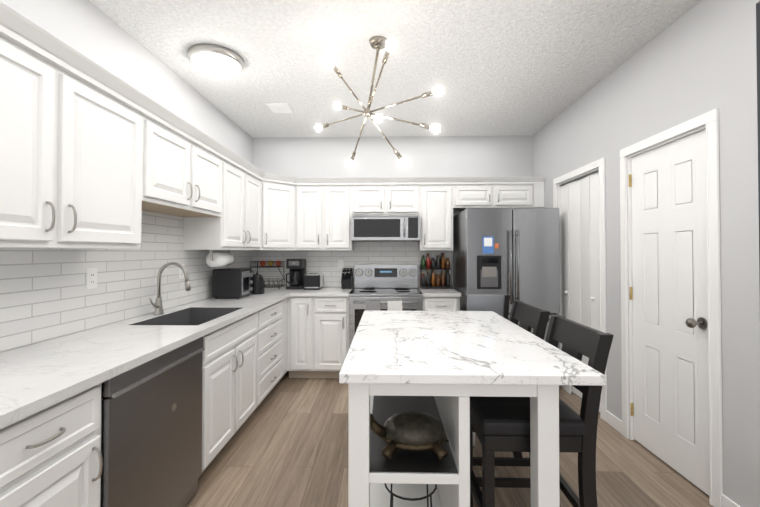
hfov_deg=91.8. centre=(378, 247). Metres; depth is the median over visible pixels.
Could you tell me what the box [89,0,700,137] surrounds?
ceiling
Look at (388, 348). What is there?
island countertop
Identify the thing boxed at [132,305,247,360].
sink
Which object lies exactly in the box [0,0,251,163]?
wall
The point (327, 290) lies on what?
countertop
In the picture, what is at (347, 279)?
knife block
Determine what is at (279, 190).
upper cabinet
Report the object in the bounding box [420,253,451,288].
spice rack
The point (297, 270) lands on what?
coffee maker
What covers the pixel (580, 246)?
bifold closet door
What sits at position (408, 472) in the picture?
kitchen island
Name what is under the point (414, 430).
turtle figurine
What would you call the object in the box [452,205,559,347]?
refrigerator
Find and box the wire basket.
[250,260,286,287]
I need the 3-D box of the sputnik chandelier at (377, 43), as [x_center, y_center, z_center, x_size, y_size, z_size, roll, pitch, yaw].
[-0.058,-0.962,2.429,0.855,0.796,0.737,0,-1,1]
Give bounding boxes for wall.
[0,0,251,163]
[252,136,532,287]
[533,0,759,506]
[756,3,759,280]
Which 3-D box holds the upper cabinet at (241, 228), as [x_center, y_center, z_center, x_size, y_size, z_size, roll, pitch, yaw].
[-1.402,-0.377,3.424,0.327,0.807,0.910,0,-1,1]
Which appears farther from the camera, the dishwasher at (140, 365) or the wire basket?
the wire basket
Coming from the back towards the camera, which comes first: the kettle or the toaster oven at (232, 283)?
the kettle
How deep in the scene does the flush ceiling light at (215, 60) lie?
2.55 m
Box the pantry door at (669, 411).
[628,130,708,494]
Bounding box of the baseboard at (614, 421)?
[559,385,740,506]
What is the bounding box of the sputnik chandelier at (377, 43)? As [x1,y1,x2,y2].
[316,36,442,166]
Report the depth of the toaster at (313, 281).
4.12 m
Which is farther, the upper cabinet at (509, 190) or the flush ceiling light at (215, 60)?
the upper cabinet at (509, 190)
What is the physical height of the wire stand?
0.287 m
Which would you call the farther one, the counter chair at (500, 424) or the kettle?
the kettle
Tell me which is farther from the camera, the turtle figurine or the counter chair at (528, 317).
the counter chair at (528, 317)
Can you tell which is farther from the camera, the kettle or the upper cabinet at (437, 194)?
the upper cabinet at (437, 194)
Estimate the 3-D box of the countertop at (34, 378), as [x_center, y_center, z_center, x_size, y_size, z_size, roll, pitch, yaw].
[-1.266,0.479,2.634,0.638,0.035,3.678,0,-1,1]
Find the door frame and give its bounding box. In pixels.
[620,108,722,506]
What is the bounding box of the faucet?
[148,261,191,312]
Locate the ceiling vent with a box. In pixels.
[265,103,293,112]
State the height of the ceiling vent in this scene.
0.015 m
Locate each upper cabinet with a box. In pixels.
[0,5,147,252]
[148,101,227,216]
[180,149,263,252]
[264,173,295,252]
[296,177,355,252]
[352,177,419,212]
[416,177,455,252]
[456,177,495,208]
[496,177,535,204]
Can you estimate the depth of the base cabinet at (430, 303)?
3.81 m
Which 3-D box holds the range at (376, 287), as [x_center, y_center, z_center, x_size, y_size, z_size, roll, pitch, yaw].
[0.079,0.789,4.077,0.762,1.181,0.703,0,-1,1]
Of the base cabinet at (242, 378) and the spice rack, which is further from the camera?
the spice rack
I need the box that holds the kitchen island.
[348,383,559,506]
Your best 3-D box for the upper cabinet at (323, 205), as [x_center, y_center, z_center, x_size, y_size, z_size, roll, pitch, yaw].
[-0.619,-0.367,4.303,0.635,0.807,0.327,0,-1,1]
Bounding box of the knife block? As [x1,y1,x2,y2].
[341,268,352,288]
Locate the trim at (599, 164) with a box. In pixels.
[553,157,606,421]
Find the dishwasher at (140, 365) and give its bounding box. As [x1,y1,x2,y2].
[108,333,211,506]
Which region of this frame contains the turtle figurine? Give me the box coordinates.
[370,411,448,460]
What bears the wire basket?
on the countertop at (34, 378)
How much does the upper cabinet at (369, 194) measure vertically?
0.407 m
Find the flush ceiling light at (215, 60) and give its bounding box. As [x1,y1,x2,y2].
[188,43,243,76]
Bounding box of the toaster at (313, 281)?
[304,273,322,289]
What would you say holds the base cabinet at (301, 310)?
on the floor
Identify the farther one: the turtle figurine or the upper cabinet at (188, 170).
the upper cabinet at (188, 170)
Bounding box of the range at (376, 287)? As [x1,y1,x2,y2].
[349,264,422,347]
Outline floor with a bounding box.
[186,371,713,506]
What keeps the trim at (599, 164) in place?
attached to the wall at (699, 58)
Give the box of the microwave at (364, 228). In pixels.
[351,215,419,241]
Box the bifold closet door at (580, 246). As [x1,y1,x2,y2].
[561,171,599,411]
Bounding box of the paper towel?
[206,250,233,266]
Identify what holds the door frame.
attached to the wall at (699, 58)
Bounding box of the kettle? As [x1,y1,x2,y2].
[252,273,264,293]
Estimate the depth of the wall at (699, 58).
1.95 m
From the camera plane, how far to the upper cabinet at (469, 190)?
4.10 m
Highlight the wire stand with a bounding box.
[384,483,436,506]
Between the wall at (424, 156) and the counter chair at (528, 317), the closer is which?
the counter chair at (528, 317)
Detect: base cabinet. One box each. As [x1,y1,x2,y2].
[0,381,107,506]
[212,301,283,428]
[288,297,315,377]
[316,297,347,377]
[424,297,459,310]
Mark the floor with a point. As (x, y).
(286, 445)
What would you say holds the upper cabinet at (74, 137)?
attached to the wall at (90, 30)
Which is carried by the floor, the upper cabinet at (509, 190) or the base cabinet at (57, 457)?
the base cabinet at (57, 457)
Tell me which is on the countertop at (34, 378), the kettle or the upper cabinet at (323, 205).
the kettle
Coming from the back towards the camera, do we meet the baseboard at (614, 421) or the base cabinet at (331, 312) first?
the base cabinet at (331, 312)
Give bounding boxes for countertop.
[0,285,303,428]
[292,285,459,296]
[339,311,606,386]
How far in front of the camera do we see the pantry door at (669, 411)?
2.28 m
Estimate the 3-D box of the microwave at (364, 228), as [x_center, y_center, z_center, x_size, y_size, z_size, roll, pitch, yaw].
[0.082,-0.209,4.222,0.760,0.284,0.450,0,-1,1]
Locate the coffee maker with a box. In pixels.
[286,259,305,288]
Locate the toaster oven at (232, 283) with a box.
[213,268,252,298]
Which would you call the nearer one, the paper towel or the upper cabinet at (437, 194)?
the paper towel
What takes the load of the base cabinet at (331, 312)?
on the floor
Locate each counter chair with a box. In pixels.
[469,316,613,506]
[473,301,549,466]

